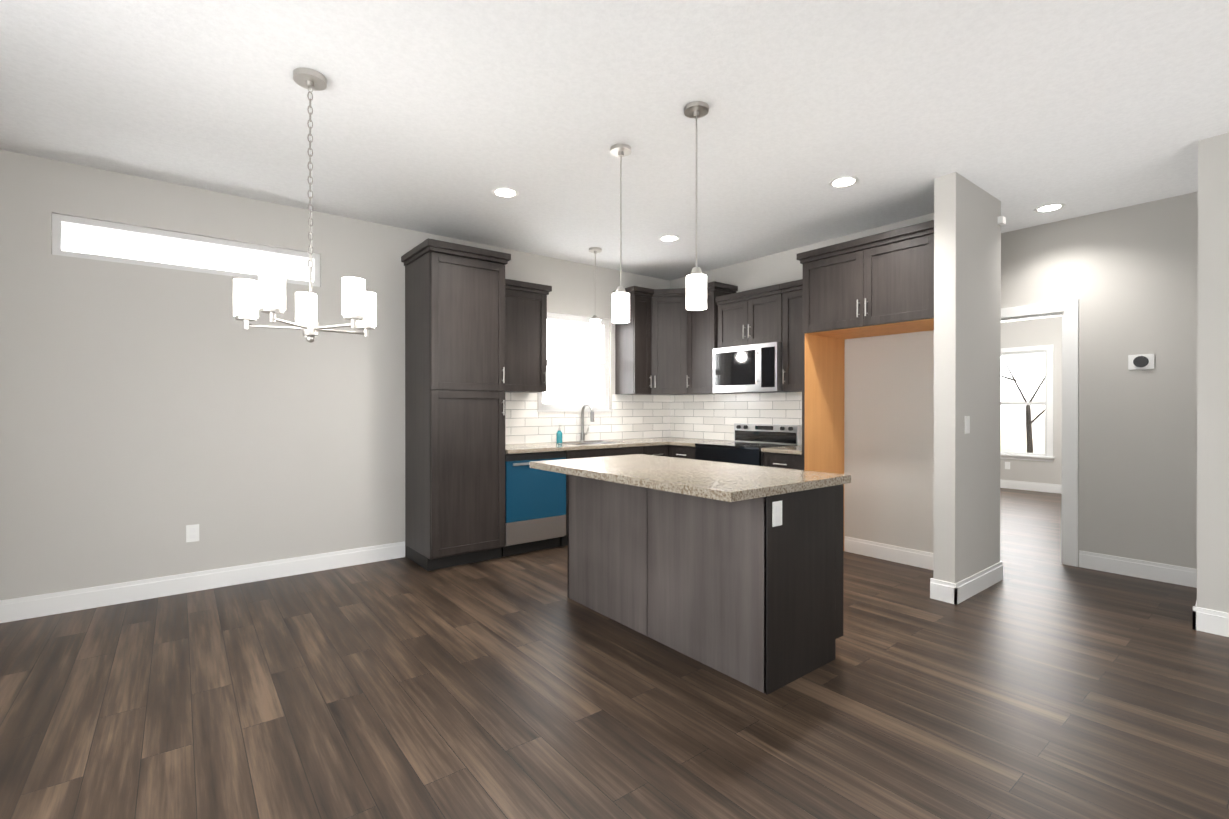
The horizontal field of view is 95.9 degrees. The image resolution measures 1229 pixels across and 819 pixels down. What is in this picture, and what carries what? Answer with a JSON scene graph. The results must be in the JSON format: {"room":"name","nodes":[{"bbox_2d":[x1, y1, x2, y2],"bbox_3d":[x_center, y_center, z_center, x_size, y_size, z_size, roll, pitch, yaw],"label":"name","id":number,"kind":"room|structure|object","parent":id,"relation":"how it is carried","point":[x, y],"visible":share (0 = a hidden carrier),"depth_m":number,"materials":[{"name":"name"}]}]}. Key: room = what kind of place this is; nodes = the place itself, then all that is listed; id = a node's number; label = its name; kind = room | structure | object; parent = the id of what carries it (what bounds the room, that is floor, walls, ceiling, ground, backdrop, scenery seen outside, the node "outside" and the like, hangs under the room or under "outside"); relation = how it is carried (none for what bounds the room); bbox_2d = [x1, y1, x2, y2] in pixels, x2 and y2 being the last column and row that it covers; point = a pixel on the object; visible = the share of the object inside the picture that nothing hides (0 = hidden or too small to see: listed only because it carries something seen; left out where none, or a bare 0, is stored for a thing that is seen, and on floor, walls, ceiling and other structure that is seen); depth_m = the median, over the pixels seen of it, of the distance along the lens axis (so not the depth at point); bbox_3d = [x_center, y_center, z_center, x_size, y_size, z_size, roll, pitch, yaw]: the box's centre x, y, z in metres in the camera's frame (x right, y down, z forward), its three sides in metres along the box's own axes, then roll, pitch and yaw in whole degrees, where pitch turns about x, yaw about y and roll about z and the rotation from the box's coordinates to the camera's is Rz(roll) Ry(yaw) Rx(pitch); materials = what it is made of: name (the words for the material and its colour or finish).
{"room":"kitchen","nodes":[
{"label":"kitchen","id":0,"kind":"room"},
{"bbox_2d":[0,149,669,599],"bbox_3d":[0.482,-0.148,6.561,11.810,2.780,0.130,0,0,-38],"label":"wall","id":1,"kind":"structure","parent":0,"point":[148,415],"depth_m":3.79,"materials":[{"name":"paint"}]},
{"bbox_2d":[52,213,319,286],"bbox_3d":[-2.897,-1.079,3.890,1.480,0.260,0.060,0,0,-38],"label":"transom","id":2,"kind":"object","parent":1,"relation":"in","point":[59,221],"visible":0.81,"depth_m":3.76,"materials":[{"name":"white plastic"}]},
{"bbox_2d":[186,524,198,541],"bbox_3d":[-2.901,0.851,3.812,0.072,0.116,0.008,0,0,-38],"label":"outlet","id":3,"kind":"object","parent":1,"relation":"attached to","point":[192,533],"visible":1,"depth_m":3.81,"materials":[{"name":"white plastic"}]},
{"bbox_2d":[0,541,404,622],"bbox_3d":[-2.892,1.186,3.815,2.845,0.130,0.015,0,0,-38],"label":"baseboard","id":4,"kind":"structure","parent":1,"relation":"attached to","point":[15,609],"depth_m":3.78,"materials":[{"name":"white wood"}]},
{"bbox_2d":[505,279,551,392],"bbox_3d":[-0.929,-0.658,5.131,0.598,0.990,0.364,0,0,-38],"label":"upper cabinet","id":5,"kind":"object","parent":1,"relation":"attached to","point":[525,337],"visible":0.73,"depth_m":5.05,"materials":[{"name":"brown wood"}]},
{"bbox_2d":[537,312,613,411],"bbox_3d":[-0.417,-0.480,5.810,0.950,1.010,0.115,0,0,-38],"label":"kitchen window","id":6,"kind":"structure","parent":1,"relation":"in","point":[603,366],"depth_m":5.87,"materials":[{"name":"white plastic"}]},
{"bbox_2d":[505,392,669,444],"bbox_3d":[-0.307,0.084,5.850,2.463,0.498,0.010,0,0,-38],"label":"tile backsplash","id":7,"kind":"structure","parent":1,"relation":"attached to","point":[634,417],"depth_m":5.89,"materials":[{"name":"white tile"}]},
{"bbox_2d":[0,488,1228,818],"bbox_3d":[3.157,1.283,3.169,11.810,0.060,8.777,0,0,-38],"label":"floor","id":8,"kind":"structure","parent":0,"point":[1040,680],"depth_m":2.34,"materials":[{"name":"brown wood"}]},
{"bbox_2d":[401,238,510,570],"bbox_3d":[-1.328,-0.022,4.641,0.694,2.540,0.644,0,0,-38],"label":"pantry cabinet","id":9,"kind":"object","parent":8,"relation":"on","point":[454,404],"visible":1,"depth_m":4.42,"materials":[{"name":"black wood"}]},
{"bbox_2d":[502,451,565,556],"bbox_3d":[-0.844,0.811,5.027,0.594,0.872,0.592,0,0,-38],"label":"dishwasher","id":10,"kind":"object","parent":8,"relation":"on","point":[535,509],"visible":0.73,"depth_m":4.79,"materials":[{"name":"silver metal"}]},
{"bbox_2d":[560,446,651,545],"bbox_3d":[-0.232,0.806,5.530,0.977,0.880,0.608,0,0,-38],"label":"base cabinet","id":11,"kind":"object","parent":8,"relation":"on","point":[570,454],"depth_m":5.19,"materials":[{"name":"black wood"}]},
{"bbox_2d":[505,437,693,453],"bbox_3d":[-0.109,0.349,5.607,2.473,0.032,0.637,0,0,-38],"label":"countertop","id":12,"kind":"structure","parent":11,"relation":"on","point":[550,447],"depth_m":5.29,"materials":[{"name":"beige stone"}]},
{"bbox_2d":[556,425,561,442],"bbox_3d":[-0.547,0.244,5.516,0.060,0.180,0.065,0,0,-38],"label":"soap bottle","id":13,"kind":"object","parent":12,"relation":"on","point":[559,436],"visible":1,"depth_m":5.49,"materials":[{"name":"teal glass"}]},
{"bbox_2d":[580,403,593,441],"bbox_3d":[-0.264,0.134,5.725,0.098,0.398,0.222,0,0,-38],"label":"faucet","id":14,"kind":"object","parent":12,"relation":"on","point":[583,434],"visible":1,"depth_m":5.76,"materials":[{"name":"silver metal"}]},
{"bbox_2d":[652,445,669,456],"bbox_3d":[0.215,0.804,5.882,0.408,0.880,0.608,0,0,-38],"label":"base cabinet","id":15,"kind":"object","parent":8,"relation":"on","point":[659,450],"depth_m":5.71,"materials":[{"name":"black wood"}]},
{"bbox_2d":[669,445,694,458],"bbox_3d":[0.932,0.805,5.795,0.608,0.880,0.413,0,0,-38],"label":"base cabinet","id":16,"kind":"object","parent":8,"relation":"on","point":[688,452],"depth_m":5.62,"materials":[{"name":"black wood"}]},
{"bbox_2d":[668,439,725,446],"bbox_3d":[0.931,0.349,5.766,0.643,0.032,0.372,0,0,-38],"label":"countertop","id":17,"kind":"structure","parent":16,"relation":"on","point":[676,442],"depth_m":5.76,"materials":[{"name":"beige stone"}]},
{"bbox_2d":[568,474,850,694],"bbox_3d":[0.444,0.813,3.266,0.668,0.880,1.597,0,0,-38],"label":"kitchen island","id":18,"kind":"object","parent":8,"relation":"on","point":[734,570],"depth_m":2.73,"materials":[{"name":"brown wood"}]},
{"bbox_2d":[529,454,850,501],"bbox_3d":[0.332,0.353,3.180,0.936,0.040,1.639,0,0,-38],"label":"island countertop","id":19,"kind":"structure","parent":18,"relation":"on","point":[719,481],"depth_m":2.81,"materials":[{"name":"beige stone"}]},
{"bbox_2d":[695,423,801,465],"bbox_3d":[1.251,0.696,5.295,0.700,1.100,0.758,0,0,-38],"label":"range","id":20,"kind":"object","parent":8,"relation":"on","point":[748,443],"visible":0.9,"depth_m":5.26,"materials":[{"name":"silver metal"}]},
{"bbox_2d":[763,452,801,469],"bbox_3d":[1.655,0.808,4.877,0.608,0.880,0.392,0,0,-38],"label":"base cabinet","id":21,"kind":"object","parent":8,"relation":"on","point":[783,460],"depth_m":4.68,"materials":[{"name":"black wood"}]},
{"bbox_2d":[761,445,801,454],"bbox_3d":[1.644,0.352,4.867,0.635,0.032,0.392,0,0,-38],"label":"countertop","id":22,"kind":"structure","parent":21,"relation":"on","point":[797,449],"depth_m":4.72,"materials":[{"name":"beige stone"}]},
{"bbox_2d":[802,333,844,550],"bbox_3d":[1.780,0.314,4.708,0.619,1.868,0.022,0,0,-38],"label":"panel","id":23,"kind":"object","parent":8,"relation":"on","point":[823,361],"visible":0.68,"depth_m":4.68,"materials":[{"name":"brown wood"}]},
{"bbox_2d":[0,0,1228,280],"bbox_3d":[3.157,-1.557,3.159,11.810,0.060,8.777,0,0,-38],"label":"ceiling","id":24,"kind":"structure","parent":0,"point":[438,116],"depth_m":2.81,"materials":[{"name":"paint"}]},
{"bbox_2d":[233,67,375,342],"bbox_3d":[-1.398,-0.915,2.557,0.586,1.217,0.577,0,0,-38],"label":"chandelier","id":25,"kind":"object","parent":24,"relation":"hanging from","point":[358,306],"visible":1,"depth_m":2.46,"materials":[{"name":"white glass"}]},
{"bbox_2d":[491,187,518,197],"bbox_3d":[-0.769,-1.526,3.901,0.190,0.006,0.190,0,0,-38],"label":"recessed light","id":26,"kind":"object","parent":24,"relation":"in","point":[505,192],"visible":1,"depth_m":3.89,"materials":[{"name":"white"}]},
{"bbox_2d":[589,247,601,338],"bbox_3d":[-0.183,-1.108,5.293,0.124,0.849,0.124,0,0,-38],"label":"pendant light","id":27,"kind":"object","parent":24,"relation":"hanging from","point":[595,327],"visible":1,"depth_m":5.26,"materials":[{"name":"white glass"}]},
{"bbox_2d":[610,144,630,322],"bbox_3d":[0.037,-1.019,3.243,0.124,1.014,0.124,0,0,-38],"label":"pendant light","id":28,"kind":"object","parent":24,"relation":"hanging from","point":[620,305],"visible":1,"depth_m":3.22,"materials":[{"name":"white glass"}]},
{"bbox_2d":[659,235,679,241],"bbox_3d":[0.489,-1.529,4.955,0.190,0.006,0.190,0,0,-38],"label":"recessed light","id":29,"kind":"object","parent":24,"relation":"in","point":[667,238],"visible":1,"depth_m":4.95,"materials":[{"name":"white"}]},
{"bbox_2d":[684,101,708,309],"bbox_3d":[0.414,-1.018,2.803,0.124,1.014,0.124,0,0,-38],"label":"pendant light","id":30,"kind":"object","parent":24,"relation":"hanging from","point":[696,288],"visible":1,"depth_m":2.77,"materials":[{"name":"white glass"}]},
{"bbox_2d":[829,176,858,187],"bbox_3d":[1.538,-1.525,3.720,0.190,0.006,0.190,0,0,-38],"label":"recessed light","id":31,"kind":"object","parent":24,"relation":"in","point":[843,181],"visible":1,"depth_m":3.71,"materials":[{"name":"white"}]},
{"bbox_2d":[1034,203,1064,212],"bbox_3d":[3.297,-1.527,4.202,0.190,0.006,0.190,0,0,-38],"label":"recessed light","id":32,"kind":"object","parent":24,"relation":"in","point":[1049,207],"visible":1,"depth_m":4.19,"materials":[{"name":"white plastic"}]},
{"bbox_2d":[670,198,1000,563],"bbox_3d":[1.753,-0.144,5.349,0.130,2.780,3.346,0,0,-38],"label":"wall","id":33,"kind":"structure","parent":0,"point":[889,432],"depth_m":4.58,"materials":[{"name":"paint"}]},
{"bbox_2d":[613,281,737,394],"bbox_3d":[0.639,-0.731,5.950,0.869,1.130,1.017,0,0,-38],"label":"upper cabinet","id":34,"kind":"object","parent":33,"relation":"attached to","point":[666,341],"visible":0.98,"depth_m":5.95,"materials":[{"name":"brown wood"}]},
{"bbox_2d":[670,392,801,444],"bbox_3d":[1.340,0.084,5.759,0.010,0.498,2.170,0,0,-38],"label":"tile backsplash","id":35,"kind":"structure","parent":33,"relation":"attached to","point":[713,416],"depth_m":5.93,"materials":[{"name":"white tile"}]},
{"bbox_2d":[715,284,781,347],"bbox_3d":[1.393,-0.874,5.402,0.364,0.521,0.760,0,0,-38],"label":"upper cabinet","id":36,"kind":"object","parent":33,"relation":"attached to","point":[750,317],"visible":0.81,"depth_m":5.28,"materials":[{"name":"brown wood"}]},
{"bbox_2d":[713,342,782,393],"bbox_3d":[1.361,-0.386,5.379,0.444,0.445,0.756,0,0,-38],"label":"over-the-range microwave","id":37,"kind":"object","parent":36,"relation":"attached to","point":[754,368],"visible":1,"depth_m":5.22,"materials":[{"name":"silver metal"}]},
{"bbox_2d":[780,279,802,391],"bbox_3d":[1.751,-0.648,4.948,0.364,0.970,0.392,0,0,-38],"label":"upper cabinet","id":38,"kind":"object","parent":33,"relation":"attached to","point":[792,300],"visible":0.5,"depth_m":4.94,"materials":[{"name":"brown wood"}]},
{"bbox_2d":[797,220,933,338],"bbox_3d":[2.068,-0.944,4.310,0.654,0.654,1.062,0,0,-38],"label":"upper cabinet","id":39,"kind":"object","parent":33,"relation":"attached to","point":[880,284],"visible":0.81,"depth_m":4.09,"materials":[{"name":"brown wood"}]},
{"bbox_2d":[844,536,933,569],"bbox_3d":[2.340,1.184,4.492,0.015,0.130,1.004,0,0,-38],"label":"baseboard","id":40,"kind":"structure","parent":33,"relation":"attached to","point":[917,558],"depth_m":4.56,"materials":[{"name":"white wood"}]},
{"bbox_2d":[998,216,1005,224],"bbox_3d":[2.820,-1.375,4.035,0.065,0.050,0.032,0,0,-38],"label":"sensor","id":41,"kind":"object","parent":33,"relation":"attached to","point":[1001,220],"visible":1,"depth_m":4.02,"materials":[{"name":"white plastic"}]},
{"bbox_2d":[933,172,994,582],"bbox_3d":[2.426,-0.139,3.833,0.689,2.780,0.130,0,0,-38],"label":"wall column","id":42,"kind":"structure","parent":0,"point":[964,219],"depth_m":3.66,"materials":[{"name":"paint"}]},
{"bbox_2d":[930,578,947,601],"bbox_3d":[2.374,1.186,3.875,0.685,0.130,0.037,0,0,-38],"label":"baseboard","id":43,"kind":"structure","parent":42,"relation":"attached to","point":[938,588],"depth_m":3.64,"materials":[{"name":"white wood"}]},
{"bbox_2d":[965,416,969,433],"bbox_3d":[2.345,0.102,3.681,0.072,0.116,0.008,0,0,-38],"label":"light switch","id":44,"kind":"object","parent":42,"relation":"attached to","point":[967,424],"visible":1,"depth_m":3.67,"materials":[{"name":"white plastic"}]},
{"bbox_2d":[948,561,1002,604],"bbox_3d":[2.499,1.186,3.813,0.805,0.130,0.034,0,0,-38],"label":"baseboard","id":45,"kind":"structure","parent":42,"relation":"attached to","point":[958,592],"depth_m":3.74,"materials":[{"name":"white wood"}]},
{"bbox_2d":[1000,316,1061,484],"bbox_3d":[6.507,-0.154,8.349,0.130,2.780,4.517,0,0,-38],"label":"wall","id":46,"kind":"structure","parent":0,"point":[1037,332],"depth_m":8.33,"materials":[{"name":"paint"}]},
{"bbox_2d":[1005,462,1009,468],"bbox_3d":[6.159,0.878,8.684,0.006,0.115,0.070,0,0,-38],"label":"outlet","id":47,"kind":"object","parent":46,"relation":"attached to","point":[1007,465],"visible":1,"depth_m":8.68,"materials":[{"name":"white plastic"}]},
{"bbox_2d":[1000,345,1054,461],"bbox_3d":[6.081,-0.095,8.817,0.140,1.740,1.500,0,0,-38],"label":"bedroom window","id":48,"kind":"structure","parent":46,"relation":"in","point":[1047,350],"depth_m":8.39,"materials":[{"name":"white plastic"}]},
{"bbox_2d":[1000,479,1061,493],"bbox_3d":[6.406,1.171,8.365,0.015,0.130,4.320,0,0,-38],"label":"baseboard","id":49,"kind":"structure","parent":46,"relation":"attached to","point":[1010,484],"depth_m":8.43,"materials":[{"name":"white wood"}]},
{"bbox_2d":[1001,192,1197,568],"bbox_3d":[4.140,-0.139,3.939,0.130,2.780,8.517,0,0,-38],"label":"wall","id":50,"kind":"structure","parent":0,"point":[1127,277],"depth_m":4.17,"materials":[{"name":"paint"}]},
{"bbox_2d":[1001,299,1078,566],"bbox_3d":[3.434,0.185,4.837,0.166,2.125,0.990,0,0,-38],"label":"door frame","id":51,"kind":"structure","parent":50,"relation":"attached to","point":[1067,311],"depth_m":4.44,"materials":[{"name":"white wood"}]},
{"bbox_2d":[1079,550,1196,587],"bbox_3d":[5.204,1.190,2.475,0.015,0.130,4.895,0,0,-38],"label":"baseboard","id":52,"kind":"structure","parent":50,"relation":"attached to","point":[1185,576],"depth_m":4.12,"materials":[{"name":"white wood"}]},
{"bbox_2d":[1128,354,1153,369],"bbox_3d":[3.906,-0.355,4.112,0.022,0.110,0.140,0,0,-38],"label":"thermostat","id":53,"kind":"object","parent":50,"relation":"attached to","point":[1141,361],"visible":1,"depth_m":4.11,"materials":[{"name":"white plastic"}]},
{"bbox_2d":[1197,133,1228,612],"bbox_3d":[4.651,-0.132,1.562,0.130,2.780,4.151,0,0,-38],"label":"wall","id":54,"kind":"structure","parent":0,"point":[1213,408],"depth_m":3.10,"materials":[{"name":"paint"}]},
{"bbox_2d":[1192,603,1228,636],"bbox_3d":[4.596,1.193,1.533,0.032,0.130,4.166,0,0,-38],"label":"baseboard","id":55,"kind":"structure","parent":54,"relation":"attached to","point":[1203,619],"depth_m":3.10,"materials":[{"name":"white wood"}]},
{"label":"outside","id":56,"kind":"structure","parent":0,"visible":0},
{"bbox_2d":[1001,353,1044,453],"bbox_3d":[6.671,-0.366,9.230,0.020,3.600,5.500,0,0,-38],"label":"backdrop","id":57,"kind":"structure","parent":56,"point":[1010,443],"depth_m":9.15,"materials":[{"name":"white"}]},
{"bbox_2d":[1001,356,1044,452],"bbox_3d":[6.668,-0.215,8.815,0.100,2.904,1.760,0,0,-38],"label":"tree","id":58,"kind":"object","parent":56,"point":[1028,430],"depth_m":8.84,"materials":[{"name":"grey plant"}]}
]}

